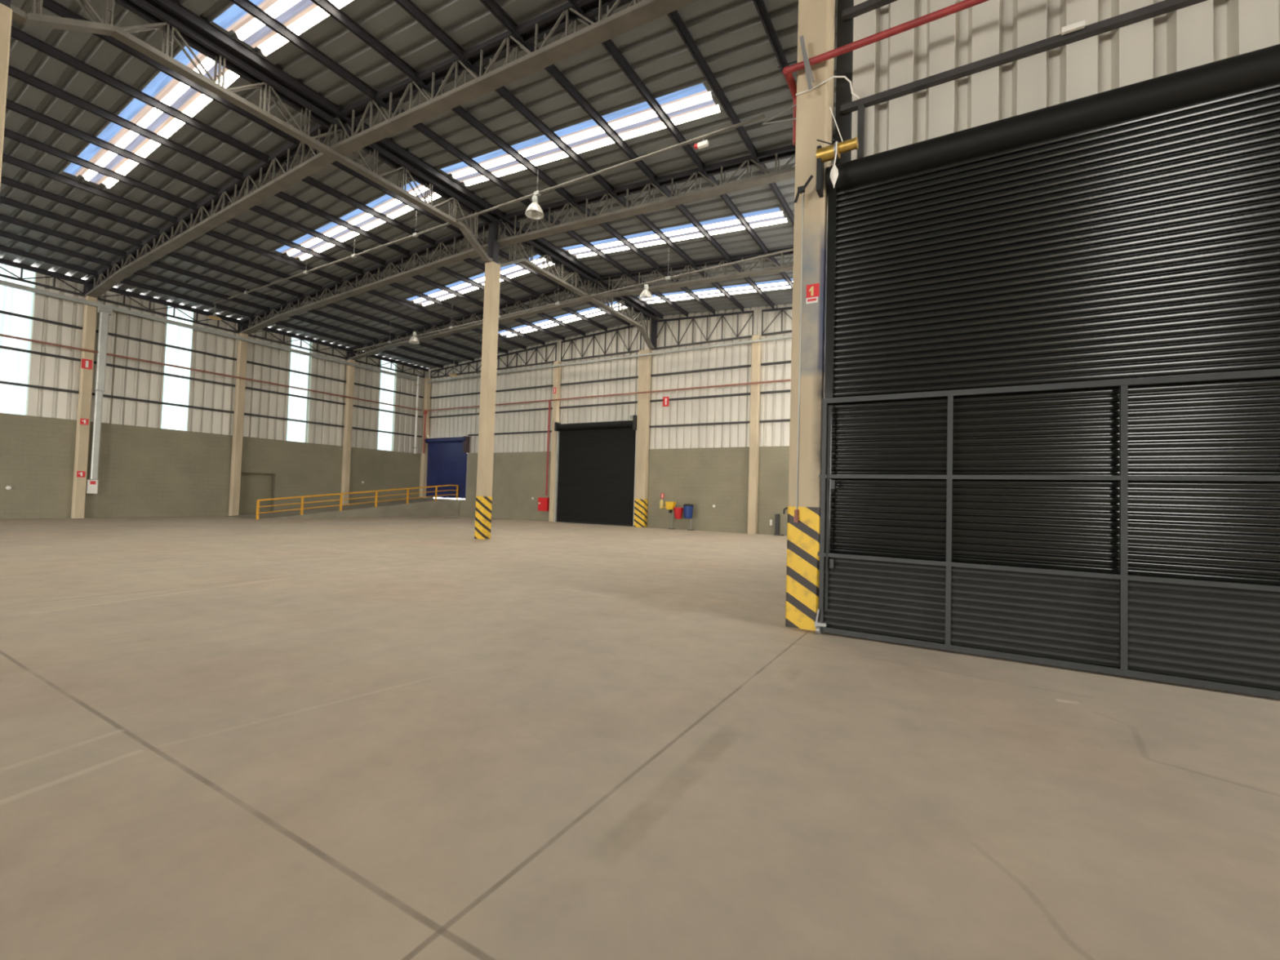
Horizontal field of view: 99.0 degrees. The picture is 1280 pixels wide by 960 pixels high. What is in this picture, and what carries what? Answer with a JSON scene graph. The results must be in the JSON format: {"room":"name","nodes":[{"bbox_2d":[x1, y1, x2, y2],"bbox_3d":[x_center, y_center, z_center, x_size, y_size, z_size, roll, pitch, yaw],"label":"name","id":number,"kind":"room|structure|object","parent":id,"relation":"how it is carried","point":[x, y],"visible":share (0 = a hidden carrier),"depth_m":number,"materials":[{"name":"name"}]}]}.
{"room":"empty warehouse","nodes":[
{"label":"empty warehouse","id":0,"kind":"room"},
{"bbox_2d":[0,272,427,519],"bbox_3d":[-32.593,-4.166,10.028,0.420,10.375,67.900,1,-2,30],"label":"wall","id":1,"kind":"structure","parent":0,"point":[146,469],"depth_m":26.78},
{"bbox_2d":[0,263,35,415],"bbox_3d":[-25.379,-5.706,22.029,0.090,6.115,1.090,1,-2,30],"label":"window","id":2,"kind":"structure","parent":1,"relation":"in","point":[14,365],"depth_m":22.12,"materials":[{"name":"glass"}]},
{"bbox_2d":[0,380,78,393],"bbox_3d":[-26.038,-3.939,20.664,0.090,0.100,6.880,1,-2,30],"label":"beam","id":3,"kind":"structure","parent":1,"relation":"attached to","point":[1,382],"depth_m":22.58,"materials":[{"name":"metal"}]},
{"bbox_2d":[0,345,80,361],"bbox_3d":[-25.997,-5.338,20.709,0.090,0.100,6.880,1,-2,30],"label":"beam","id":4,"kind":"structure","parent":1,"relation":"attached to","point":[1,346],"depth_m":22.61,"materials":[{"name":"metal"}]},
{"bbox_2d":[0,310,82,329],"bbox_3d":[-25.957,-6.727,20.753,0.090,0.100,6.880,1,-2,30],"label":"beam","id":5,"kind":"structure","parent":1,"relation":"attached to","point":[1,311],"depth_m":22.60,"materials":[{"name":"metal"}]},
{"bbox_2d":[85,479,97,493],"bbox_3d":[-24.020,0.286,23.909,0.350,0.600,0.330,1,-2,30],"label":"alarm box","id":6,"kind":"object","parent":1,"relation":"attached to","point":[91,485],"visible":0.93,"depth_m":23.81,"materials":[{"name":"white plastic"}]},
{"bbox_2d":[92,392,234,413],"bbox_3d":[-22.715,-3.663,26.313,0.090,0.100,5.480,1,-2,30],"label":"beam","id":7,"kind":"structure","parent":1,"relation":"attached to","point":[93,393],"depth_m":26.15,"materials":[{"name":"metal"}]},
{"bbox_2d":[93,360,235,386],"bbox_3d":[-22.674,-5.062,26.358,0.090,0.100,5.480,1,-2,30],"label":"beam","id":8,"kind":"structure","parent":1,"relation":"attached to","point":[95,362],"depth_m":26.22,"materials":[{"name":"metal"}]},
{"bbox_2d":[95,329,236,360],"bbox_3d":[-22.634,-6.450,26.402,0.090,0.100,5.480,1,-2,30],"label":"beam","id":9,"kind":"structure","parent":1,"relation":"attached to","point":[96,331],"depth_m":26.23,"materials":[{"name":"metal"}]},
{"bbox_2d":[160,306,193,431],"bbox_3d":[-22.625,-5.477,26.710,0.090,6.115,1.020,1,-2,30],"label":"window","id":10,"kind":"structure","parent":1,"relation":"in","point":[175,389],"depth_m":26.67,"materials":[{"name":"glass"}]},
{"bbox_2d":[239,472,272,513],"bbox_3d":[-21.109,0.732,29.915,0.080,2.220,1.700,1,-2,30],"label":"door","id":11,"kind":"structure","parent":1,"relation":"in","point":[254,486],"depth_m":29.88,"materials":[{"name":"metal"}]},
{"bbox_2d":[244,413,344,427],"bbox_3d":[-19.726,-3.414,31.394,0.090,0.100,5.560,1,-2,30],"label":"beam","id":12,"kind":"structure","parent":1,"relation":"attached to","point":[246,414],"depth_m":31.16,"materials":[{"name":"metal"}]},
{"bbox_2d":[245,386,345,404],"bbox_3d":[-19.686,-4.813,31.439,0.090,0.100,5.560,1,-2,30],"label":"beam","id":13,"kind":"structure","parent":1,"relation":"attached to","point":[247,388],"depth_m":31.20,"materials":[{"name":"metal"}]},
{"bbox_2d":[246,360,346,382],"bbox_3d":[-19.645,-6.202,31.483,0.090,0.100,5.560,1,-2,30],"label":"beam","id":14,"kind":"structure","parent":1,"relation":"attached to","point":[247,362],"depth_m":31.18,"materials":[{"name":"metal"}]},
{"bbox_2d":[286,337,310,442],"bbox_3d":[-19.756,-5.238,31.588,0.090,6.115,1.050,1,-2,30],"label":"window","id":15,"kind":"structure","parent":1,"relation":"in","point":[297,406],"depth_m":31.53,"materials":[{"name":"glass"}]},
{"bbox_2d":[377,360,395,450],"bbox_3d":[-16.907,-5.001,36.432,0.090,6.115,1.100,1,-2,30],"label":"window","id":16,"kind":"structure","parent":1,"relation":"in","point":[387,381],"depth_m":36.37,"materials":[{"name":"glass"}]},
{"bbox_2d":[412,376,419,453],"bbox_3d":[-15.630,-4.552,38.156,0.270,5.420,0.180,1,-2,30],"label":"drain pipe","id":17,"kind":"object","parent":1,"relation":"attached to","point":[415,447],"visible":1,"depth_m":38.08,"materials":[{"name":"white plastic"}]},
{"bbox_2d":[0,0,837,368],"bbox_3d":[-12.590,-9.513,-1.593,46.650,1.732,68.300,1,-2,30],"label":"ceiling","id":18,"kind":"structure","parent":0,"point":[731,36],"depth_m":15.33,"materials":[{"name":"metal"}]},
{"bbox_2d":[63,45,239,188],"bbox_3d":[-13.368,-9.550,14.717,8.700,0.607,1.040,1,-2,30],"label":"skylight","id":19,"kind":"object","parent":18,"relation":"attached to","point":[163,87],"depth_m":14.52,"materials":[{"name":"glass"}]},
{"bbox_2d":[213,0,352,55],"bbox_3d":[-5.070,-9.466,9.832,8.720,0.608,1.040,1,-2,30],"label":"window","id":20,"kind":"structure","parent":18,"relation":"attached to","point":[298,15],"depth_m":11.46,"materials":[{"name":"glass"}]},
{"bbox_2d":[275,181,440,260],"bbox_3d":[-10.380,-9.302,19.798,8.700,0.607,1.040,1,-2,30],"label":"window","id":21,"kind":"structure","parent":18,"relation":"attached to","point":[386,205],"depth_m":19.74,"materials":[{"name":"glass"}]},
{"bbox_2d":[405,254,554,306],"bbox_3d":[-7.391,-9.053,24.879,8.700,0.607,1.040,1,-2,30],"label":"window","id":22,"kind":"structure","parent":18,"relation":"attached to","point":[513,270],"depth_m":25.15,"materials":[{"name":"glass"}]},
{"bbox_2d":[212,114,765,304],"bbox_3d":[-8.949,-8.884,19.633,27.500,0.960,0.100,1,-2,30],"label":"conduit","id":23,"kind":"object","parent":18,"relation":"hanging from","point":[538,193],"visible":0.96,"depth_m":16.14,"materials":[{"name":"grey metal"}]},
{"bbox_2d":[524,195,543,219],"bbox_3d":[-3.109,-8.143,16.162,0.560,0.600,0.560,1,-2,30],"label":"lamp","id":24,"kind":"object","parent":23,"relation":"hanging from","point":[534,211],"visible":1,"depth_m":16.13,"materials":[{"name":"grey metal"}]},
{"bbox_2d":[497,301,626,337],"bbox_3d":[-4.402,-8.805,29.960,8.700,0.607,1.040,1,-2,30],"label":"window","id":25,"kind":"structure","parent":18,"relation":"attached to","point":[590,312],"depth_m":30.00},
{"bbox_2d":[353,245,793,351],"bbox_3d":[-4.631,-8.162,24.025,26.502,2.047,0.100,1,-2,30],"label":"conduit","id":26,"kind":"object","parent":18,"relation":"hanging from","point":[668,277],"visible":0.82,"depth_m":22.10,"materials":[{"name":"grey metal"}]},
{"bbox_2d":[639,284,653,301],"bbox_3d":[0.232,-7.292,21.122,0.540,0.570,0.540,1,-2,30],"label":"lamp","id":27,"kind":"object","parent":26,"relation":"hanging from","point":[646,295],"visible":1,"depth_m":21.05,"materials":[{"name":"grey metal"}]},
{"bbox_2d":[440,83,719,186],"bbox_3d":[-2.081,-9.218,14.913,8.720,0.608,1.040,1,-2,30],"label":"skylight","id":28,"kind":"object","parent":18,"relation":"attached to","point":[695,102],"depth_m":14.34,"materials":[{"name":"glass"}]},
{"bbox_2d":[562,207,786,257],"bbox_3d":[0.907,-8.969,19.994,8.720,0.608,1.040,1,-2,30],"label":"window","id":29,"kind":"structure","parent":18,"relation":"attached to","point":[773,215],"depth_m":19.54,"materials":[{"name":"glass"}]},
{"bbox_2d":[638,278,792,303],"bbox_3d":[3.896,-8.721,25.075,8.720,0.608,1.040,1,-2,30],"label":"window","id":30,"kind":"structure","parent":18,"relation":"attached to","point":[777,284],"depth_m":25.09,"materials":[{"name":"glass"}]},
{"bbox_2d":[427,303,792,535],"bbox_3d":[-1.761,-3.221,31.153,31.700,11.619,0.200,1,-2,30],"label":"wall","id":31,"kind":"structure","parent":0,"point":[703,467],"depth_m":29.11,"materials":[{"name":"metal"}]},
{"bbox_2d":[425,435,470,498],"bbox_3d":[-13.419,-0.829,37.550,4.300,4.230,0.350,1,-2,30],"label":"roller shutter","id":32,"kind":"object","parent":31,"relation":"attached to","point":[446,464],"visible":0.97,"depth_m":37.56,"materials":[{"name":"blue paint"}]},
{"bbox_2d":[537,497,549,511],"bbox_3d":[-5.804,1.465,33.020,0.720,0.800,0.285,1,-2,30],"label":"cabinet","id":33,"kind":"object","parent":31,"relation":"attached to","point":[543,503],"visible":0.95,"depth_m":32.87,"materials":[{"name":"red"}]},
{"bbox_2d":[553,411,637,526],"bbox_3d":[-2.632,-0.612,31.119,5.620,6.252,0.480,1,-2,30],"label":"roller shutter","id":34,"kind":"object","parent":31,"relation":"attached to","point":[595,471],"visible":0.99,"depth_m":31.18,"materials":[{"name":"black metal"}]},
{"bbox_2d":[559,400,637,408],"bbox_3d":[-2.411,-4.313,31.420,5.570,0.100,0.090,1,-2,30],"label":"beam","id":35,"kind":"structure","parent":31,"relation":"attached to","point":[635,402],"depth_m":31.34,"materials":[{"name":"metal"}]},
{"bbox_2d":[560,376,638,386],"bbox_3d":[-2.371,-5.702,31.464,5.570,0.100,0.090,1,-2,30],"label":"beam","id":36,"kind":"structure","parent":31,"relation":"attached to","point":[630,377],"depth_m":31.38,"materials":[{"name":"metal"}]},
{"bbox_2d":[648,421,750,427],"bbox_3d":[2.990,-2.859,28.172,5.720,0.100,0.090,1,-2,30],"label":"beam","id":37,"kind":"structure","parent":31,"relation":"attached to","point":[736,422],"depth_m":28.02,"materials":[{"name":"metal"}]},
{"bbox_2d":[649,392,750,402],"bbox_3d":[3.031,-4.258,28.216,5.720,0.100,0.090,1,-2,30],"label":"beam","id":38,"kind":"structure","parent":31,"relation":"attached to","point":[744,393],"depth_m":28.02,"materials":[{"name":"metal"}]},
{"bbox_2d":[650,364,751,377],"bbox_3d":[3.071,-5.646,28.260,5.720,0.100,0.090,1,-2,30],"label":"beam","id":39,"kind":"structure","parent":31,"relation":"attached to","point":[742,366],"depth_m":28.12,"materials":[{"name":"metal"}]},
{"bbox_2d":[0,515,1279,959],"bbox_3d":[2.671,1.007,-21.071,94.000,0.001,86.500,1,-2,30],"label":"floor","id":40,"kind":"structure","parent":0,"point":[222,738],"depth_m":3.25,"materials":[{"name":"concrete"}]},
{"bbox_2d":[0,3,12,187],"bbox_3d":[-11.238,-3.293,9.279,0.400,9.720,0.280,1,-2,30],"label":"concrete column","id":41,"kind":"structure","parent":40,"relation":"on","point":[6,13],"depth_m":9.37,"materials":[{"name":"concrete"}]},
{"bbox_2d":[71,296,97,518],"bbox_3d":[-24.105,-3.156,23.704,0.350,9.620,0.340,1,-2,30],"label":"concrete column","id":42,"kind":"structure","parent":40,"relation":"on","point":[82,433],"depth_m":23.60,"materials":[{"name":"concrete"}]},
{"bbox_2d":[0,260,85,296],"bbox_3d":[-25.530,-8.402,21.341,0.070,0.620,5.591,1,-2,30],"label":"beam","id":43,"kind":"structure","parent":42,"relation":"attached to","point":[55,276],"depth_m":22.63,"materials":[{"name":"metal"}]},
{"bbox_2d":[89,304,112,479],"bbox_3d":[-23.676,-3.842,23.938,0.200,7.630,0.440,1,-2,30],"label":"downpipe","id":44,"kind":"object","parent":42,"relation":"attached to","point":[104,311],"visible":1,"depth_m":23.88,"materials":[{"name":"metal"}]},
{"bbox_2d":[0,333,422,410],"bbox_3d":[-21.313,-5.375,27.866,0.090,0.086,23.950,1,-2,30],"label":"pipe","id":45,"kind":"object","parent":44,"relation":"attached to","point":[1,335],"visible":1,"depth_m":26.55,"materials":[{"name":"metal"}]},
{"bbox_2d":[97,284,239,333],"bbox_3d":[-22.536,-8.153,26.431,0.070,0.620,5.492,1,-2,30],"label":"beam","id":46,"kind":"structure","parent":42,"relation":"attached to","point":[124,294],"depth_m":26.18,"materials":[{"name":"metal"}]},
{"bbox_2d":[84,0,697,297],"bbox_3d":[-10.523,-8.719,15.964,31.433,1.852,0.350,1,-2,30],"label":"roof truss","id":47,"kind":"object","parent":42,"relation":"on","point":[565,15],"visible":0.98,"depth_m":12.86,"materials":[{"name":"metal"}]},
{"bbox_2d":[0,175,508,353],"bbox_3d":[-16.532,-8.909,21.586,0.100,0.190,31.680,1,-2,30],"label":"purlin","id":48,"kind":"structure","parent":47,"relation":"on","point":[5,180],"depth_m":21.02,"materials":[{"name":"metal"}]},
{"bbox_2d":[4,128,545,345],"bbox_3d":[-13.881,-9.066,20.035,0.100,0.190,31.680,1,-2,30],"label":"purlin","id":49,"kind":"structure","parent":47,"relation":"on","point":[11,135],"depth_m":18.16,"materials":[{"name":"metal"}]},
{"bbox_2d":[5,98,565,340],"bbox_3d":[-12.556,-9.145,19.259,0.100,0.190,31.680,1,-2,30],"label":"purlin","id":50,"kind":"structure","parent":47,"relation":"on","point":[10,104],"depth_m":17.05,"materials":[{"name":"metal"}]},
{"bbox_2d":[8,65,586,336],"bbox_3d":[-11.230,-9.223,18.483,0.100,0.190,31.680,1,-2,30],"label":"purlin","id":51,"kind":"structure","parent":47,"relation":"on","point":[13,72],"depth_m":15.88,"materials":[{"name":"metal"}]},
{"bbox_2d":[228,333,248,515],"bbox_3d":[-21.137,-2.909,28.751,0.350,9.620,0.340,1,-2,30],"label":"concrete column","id":52,"kind":"structure","parent":40,"relation":"on","point":[242,353],"depth_m":28.64,"materials":[{"name":"concrete"}]},
{"bbox_2d":[0,280,416,380],"bbox_3d":[-21.397,-7.454,27.698,0.150,0.180,23.400,1,-2,30],"label":"cable tray","id":53,"kind":"object","parent":52,"relation":"attached to","point":[9,284],"visible":1,"depth_m":26.53,"materials":[{"name":"metal"}]},
{"bbox_2d":[247,324,348,359],"bbox_3d":[-19.547,-7.905,31.512,0.070,0.620,5.571,1,-2,30],"label":"beam","id":54,"kind":"structure","parent":52,"relation":"attached to","point":[266,330],"depth_m":31.48,"materials":[{"name":"metal"}]},
{"bbox_2d":[238,133,835,334],"bbox_3d":[-7.535,-8.470,21.045,31.433,1.852,0.350,1,-2,30],"label":"roof truss","id":55,"kind":"object","parent":52,"relation":"on","point":[786,152],"visible":0.88,"depth_m":18.11,"materials":[{"name":"metal"}]},
{"bbox_2d":[0,257,428,371],"bbox_3d":[-23.159,-8.517,25.465,0.100,0.190,31.680,1,-2,30],"label":"purlin","id":56,"kind":"structure","parent":55,"relation":"on","point":[1,259],"depth_m":26.63,"materials":[{"name":"metal"}]},
{"bbox_2d":[0,244,443,368],"bbox_3d":[-21.834,-8.595,24.689,0.100,0.190,31.680,1,-2,30],"label":"purlin","id":57,"kind":"structure","parent":55,"relation":"on","point":[3,248],"depth_m":25.58,"materials":[{"name":"metal"}]},
{"bbox_2d":[0,230,458,364],"bbox_3d":[-20.508,-8.674,23.913,0.100,0.190,31.680,1,-2,30],"label":"purlin","id":58,"kind":"structure","parent":55,"relation":"on","point":[2,233],"depth_m":24.45,"materials":[{"name":"metal"}]},
{"bbox_2d":[0,213,474,360],"bbox_3d":[-19.183,-8.752,23.138,0.100,0.190,31.680,1,-2,30],"label":"purlin","id":59,"kind":"structure","parent":55,"relation":"on","point":[2,217],"depth_m":23.31,"materials":[{"name":"metal"}]},
{"bbox_2d":[0,195,481,355],"bbox_3d":[-17.857,-8.831,22.362,0.100,0.190,31.680,1,-2,30],"label":"purlin","id":60,"kind":"structure","parent":55,"relation":"on","point":[3,200],"depth_m":22.16,"materials":[{"name":"metal"}]},
{"bbox_2d":[2,153,526,349],"bbox_3d":[-15.206,-8.988,20.810,0.100,0.190,31.680,1,-2,30],"label":"purlin","id":61,"kind":"structure","parent":55,"relation":"on","point":[6,158],"depth_m":19.91,"materials":[{"name":"metal"}]},
{"bbox_2d":[10,26,608,330],"bbox_3d":[-9.905,-9.302,17.707,0.100,0.190,31.680,1,-2,30],"label":"purlin","id":62,"kind":"structure","parent":55,"relation":"on","point":[15,33],"depth_m":14.76,"materials":[{"name":"metal"}]},
{"bbox_2d":[0,0,657,349],"bbox_3d":[-6.686,-8.518,16.920,0.400,1.650,29.650,1,-2,30],"label":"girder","id":63,"kind":"object","parent":55,"relation":"attached to","point":[122,34],"visible":0.92,"depth_m":13.63,"materials":[{"name":"metal"}]},
{"bbox_2d":[128,0,653,319],"bbox_3d":[-7.254,-9.459,16.156,0.100,0.190,31.680,1,-2,30],"label":"roof purlin","id":64,"kind":"structure","parent":63,"relation":"on","point":[128,0],"depth_m":13.89,"materials":[{"name":"metal"}]},
{"bbox_2d":[35,0,630,325],"bbox_3d":[-8.579,-9.380,16.931,0.100,0.190,31.680,1,-2,30],"label":"purlin","id":65,"kind":"structure","parent":55,"relation":"on","point":[51,6],"depth_m":14.14,"materials":[{"name":"metal"}]},
{"bbox_2d":[144,0,663,319],"bbox_3d":[-6.771,-9.454,15.872,0.100,0.190,31.680,1,-2,30],"label":"purlin","id":66,"kind":"structure","parent":55,"relation":"on","point":[173,6],"depth_m":13.97,"materials":[{"name":"metal"}]},
{"bbox_2d":[230,0,688,316],"bbox_3d":[-5.494,-9.351,15.116,0.100,0.190,31.680,1,-2,30],"label":"purlin","id":67,"kind":"structure","parent":55,"relation":"on","point":[247,6],"depth_m":13.82,"materials":[{"name":"metal"}]},
{"bbox_2d":[310,0,715,314],"bbox_3d":[-4.174,-9.246,14.334,0.100,0.190,31.680,1,-2,30],"label":"purlin","id":68,"kind":"structure","parent":55,"relation":"on","point":[326,6],"depth_m":14.15,"materials":[{"name":"metal"}]},
{"bbox_2d":[393,0,744,311],"bbox_3d":[-2.854,-9.140,13.552,0.100,0.190,31.680,1,-2,30],"label":"purlin","id":69,"kind":"structure","parent":55,"relation":"on","point":[408,6],"depth_m":14.03,"materials":[{"name":"metal"}]},
{"bbox_2d":[567,0,792,288],"bbox_3d":[-0.214,-8.929,11.989,0.100,0.190,31.680,1,-2,30],"label":"purlin","id":70,"kind":"structure","parent":55,"relation":"on","point":[609,46],"depth_m":13.49,"materials":[{"name":"metal"}]},
{"bbox_2d":[666,9,794,226],"bbox_3d":[1.106,-8.824,11.207,0.100,0.190,31.680,1,-2,30],"label":"purlin","id":71,"kind":"structure","parent":55,"relation":"on","point":[674,16],"depth_m":12.35,"materials":[{"name":"metal"}]},
{"bbox_2d":[752,0,792,96],"bbox_3d":[2.426,-8.718,10.426,0.100,0.190,31.680,1,-2,30],"label":"beam","id":72,"kind":"structure","parent":55,"relation":"on","point":[760,6],"depth_m":10.62,"materials":[{"name":"metal"}]},
{"bbox_2d":[223,497,460,519],"bbox_3d":[-16.901,1.591,32.623,3.800,1.120,12.200,1,-2,30],"label":"ramp","id":73,"kind":"object","parent":40,"relation":"on","point":[417,507],"visible":0.85,"depth_m":32.39,"materials":[{"name":"concrete"}]},
{"bbox_2d":[341,359,355,504],"bbox_3d":[-18.121,-2.909,33.874,0.350,9.120,0.340,1,-2,30],"label":"concrete column","id":74,"kind":"structure","parent":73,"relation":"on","point":[347,442],"depth_m":33.76,"materials":[{"name":"concrete"}]},
{"bbox_2d":[353,351,425,377],"bbox_3d":[-16.614,-7.661,36.498,0.070,0.620,5.273,1,-2,30],"label":"beam","id":75,"kind":"structure","parent":74,"relation":"attached to","point":[355,352],"depth_m":36.53,"materials":[{"name":"metal"}]},
{"bbox_2d":[346,247,793,359],"bbox_3d":[-4.546,-8.221,26.126,31.433,1.852,0.350,1,-2,30],"label":"roof truss","id":76,"kind":"object","parent":74,"relation":"on","point":[722,260],"visible":0.7,"depth_m":24.25,"materials":[{"name":"metal"}]},
{"bbox_2d":[479,0,775,308],"bbox_3d":[-1.534,-9.035,12.771,0.100,0.190,31.680,1,-2,30],"label":"purlin","id":77,"kind":"structure","parent":76,"relation":"on","point":[492,6],"depth_m":13.86,"materials":[{"name":"metal"}]},
{"bbox_2d":[255,484,458,519],"bbox_3d":[-15.397,1.120,31.622,0.090,2.085,12.165,1,-2,30],"label":"ramp railing","id":78,"kind":"object","parent":73,"relation":"on","point":[375,501],"visible":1,"depth_m":30.17,"materials":[{"name":"metal"}]},
{"bbox_2d":[418,377,431,497],"bbox_3d":[-15.221,-2.920,38.730,0.380,8.620,0.360,1,-2,30],"label":"concrete column","id":79,"kind":"structure","parent":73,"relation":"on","point":[427,386],"depth_m":38.61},
{"bbox_2d":[430,359,481,378],"bbox_3d":[-12.549,-7.628,37.481,5.377,0.852,0.070,1,-2,30],"label":"beam","id":80,"kind":"structure","parent":79,"relation":"attached to","point":[480,360],"depth_m":37.36,"materials":[{"name":"metal"}]},
{"bbox_2d":[474,261,500,539],"bbox_3d":[-5.367,-2.805,19.260,0.408,9.720,0.408,1,-2,30],"label":"concrete column","id":81,"kind":"structure","parent":40,"relation":"on","point":[492,269],"depth_m":19.11,"materials":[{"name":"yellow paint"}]},
{"bbox_2d":[548,360,561,521],"bbox_3d":[-5.092,-2.316,32.765,0.340,9.620,0.320,1,-2,30],"label":"concrete column","id":82,"kind":"structure","parent":40,"relation":"on","point":[557,371],"depth_m":32.64,"materials":[{"name":"concrete"}]},
{"bbox_2d":[560,323,641,361],"bbox_3d":[-2.329,-7.881,31.482,5.590,1.569,0.070,1,-2,30],"label":"beam","id":83,"kind":"structure","parent":82,"relation":"attached to","point":[631,326],"depth_m":31.39,"materials":[{"name":"metal"}]},
{"bbox_2d":[633,349,651,527],"bbox_3d":[0.155,-2.263,29.665,0.638,9.620,0.348,1,-2,30],"label":"concrete column","id":84,"kind":"structure","parent":40,"relation":"on","point":[645,362],"depth_m":29.50,"materials":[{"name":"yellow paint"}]},
{"bbox_2d":[651,310,754,350],"bbox_3d":[3.113,-7.846,28.280,5.738,1.609,0.070,1,-2,30],"label":"beam","id":85,"kind":"structure","parent":84,"relation":"attached to","point":[752,311],"depth_m":28.06,"materials":[{"name":"metal"}]},
{"bbox_2d":[747,334,761,533],"bbox_3d":[5.549,-2.208,26.478,0.380,9.620,0.360,1,-2,30],"label":"concrete column","id":86,"kind":"structure","parent":40,"relation":"on","point":[756,347],"depth_m":26.33,"materials":[{"name":"concrete"}]},
{"bbox_2d":[426,378,791,495],"bbox_3d":[-1.794,-1.909,30.480,30.750,5.753,0.110,1,-2,30],"label":"pipe","id":87,"kind":"object","parent":86,"relation":"attached to","point":[780,380],"visible":0.83,"depth_m":31.56,"materials":[{"name":"metal"}]},
{"bbox_2d":[426,335,791,382],"bbox_3d":[-1.674,-6.784,30.648,30.900,0.110,0.120,1,-2,30],"label":"cable tray","id":88,"kind":"object","parent":86,"relation":"attached to","point":[788,336],"visible":0.64,"depth_m":29.86,"materials":[{"name":"metal"}]},
{"bbox_2d":[760,306,792,336],"bbox_3d":[8.922,-7.624,24.851,6.954,1.282,0.070,1,-2,30],"label":"beam","id":89,"kind":"structure","parent":86,"relation":"attached to","point":[782,309],"depth_m":26.22,"materials":[{"name":"metal"}]},
{"bbox_2d":[785,0,835,631],"bbox_3d":[2.288,-3.381,7.238,0.408,10.550,0.408,1,-2,30],"label":"concrete column","id":90,"kind":"structure","parent":40,"relation":"on","point":[816,18],"depth_m":7.02,"materials":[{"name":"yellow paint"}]},
{"bbox_2d":[761,103,796,124],"bbox_3d":[1.956,-5.037,7.572,0.543,0.234,0.014,1,-2,30],"label":"pipe outrigger","id":91,"kind":"object","parent":90,"relation":"attached to","point":[794,105],"visible":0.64,"depth_m":7.58,"materials":[{"name":"grey metal"}]},
{"bbox_2d":[782,0,989,146],"bbox_3d":[5.276,-5.178,5.502,7.580,1.006,0.675,1,-2,30],"label":"pipe","id":92,"kind":"object","parent":91,"relation":"attached to","point":[806,63],"visible":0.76,"depth_m":6.75,"materials":[{"name":"metal"}]},
{"bbox_2d":[795,194,804,509],"bbox_3d":[2.061,-1.643,7.040,0.020,4.150,0.020,1,-2,30],"label":"conduit","id":93,"kind":"object","parent":90,"relation":"attached to","point":[802,194],"visible":1,"depth_m":7.03,"materials":[{"name":"metal"}]},
{"bbox_2d":[805,283,819,303],"bbox_3d":[2.211,-2.388,6.997,0.160,0.245,0.010,1,-2,30],"label":"fire sign","id":94,"kind":"object","parent":90,"relation":"attached to","point":[812,290],"visible":1,"depth_m":6.99,"materials":[{"name":"red paint"}]},
{"bbox_2d":[795,75,859,99],"bbox_3d":[2.418,-5.026,7.040,0.791,0.249,0.174,1,-2,14],"label":"conduit","id":95,"kind":"object","parent":90,"relation":"attached to","point":[833,77],"visible":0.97,"depth_m":7.00,"materials":[{"name":"white plastic"}]},
{"bbox_2d":[814,368,1279,698],"bbox_3d":[4.696,0.459,5.274,5.810,2.890,0.140,1,-2,30],"label":"gate","id":96,"kind":"object","parent":40,"relation":"on","point":[1229,632],"visible":1,"depth_m":5.52,"materials":[{"name":"metal"}]},
{"bbox_2d":[816,44,1279,689],"bbox_3d":[4.806,-1.119,5.443,5.940,6.060,0.470,1,-2,30],"label":"roller shutter","id":97,"kind":"object","parent":40,"relation":"on","point":[1132,231],"visible":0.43,"depth_m":5.69,"materials":[{"name":"grey paint"}]},
{"bbox_2d":[794,106,857,202],"bbox_3d":[2.310,-4.139,6.813,0.744,1.207,0.287,1,-2,30],"label":"motor","id":98,"kind":"object","parent":97,"relation":"attached to","point":[833,152],"visible":1,"depth_m":6.73,"materials":[{"name":"gold metal"}]},
{"bbox_3d":[-10.240,-2.368,35.808,0.380,9.620,0.300,1,-2,30],"label":"concrete column","id":99,"kind":"structure","parent":40,"relation":"on","visible":0},
{"bbox_2d":[497,342,556,369],"bbox_3d":[-7.467,-7.756,34.498,5.598,1.212,0.070,1,-2,30],"label":"beam","id":100,"kind":"structure","parent":99,"relation":"attached to","point":[552,344],"depth_m":34.20,"materials":[{"name":"metal"}]},
{"bbox_2d":[835,0,1279,164],"bbox_3d":[8.874,-3.425,3.680,14.500,10.792,0.200,1,-2,30],"label":"wall","id":101,"kind":"structure","parent":0,"point":[1209,31],"depth_m":6.41,"materials":[{"name":"beige metal"}]},
{"bbox_2d":[857,104,864,158],"bbox_3d":[2.864,-4.330,7.085,0.070,1.030,0.100,1,-2,30],"label":"post","id":102,"kind":"object","parent":101,"relation":"attached to","point":[860,130],"visible":0.57,"depth_m":7.05,"materials":[{"name":"metal"}]},
{"bbox_2d":[841,0,897,22],"bbox_3d":[8.913,-6.112,3.620,14.420,0.080,0.090,1,-2,30],"label":"beam","id":103,"kind":"structure","parent":101,"relation":"attached to","point":[868,6],"depth_m":7.13,"materials":[{"name":"metal"}]},
{"bbox_2d":[840,0,1207,115],"bbox_3d":[8.876,-4.833,3.579,14.420,0.080,0.090,1,-2,30],"label":"beam","id":104,"kind":"structure","parent":101,"relation":"attached to","point":[1164,6],"depth_m":6.20,"materials":[{"name":"metal"}]},
{"bbox_2d":[1061,19,1084,35],"bbox_3d":[4.701,-4.910,5.929,0.200,0.060,0.040,1,-2,30],"label":"paper scrap","id":105,"kind":"object","parent":104,"relation":"on","point":[1081,24],"visible":1,"depth_m":5.92,"materials":[{"name":"white paper"}]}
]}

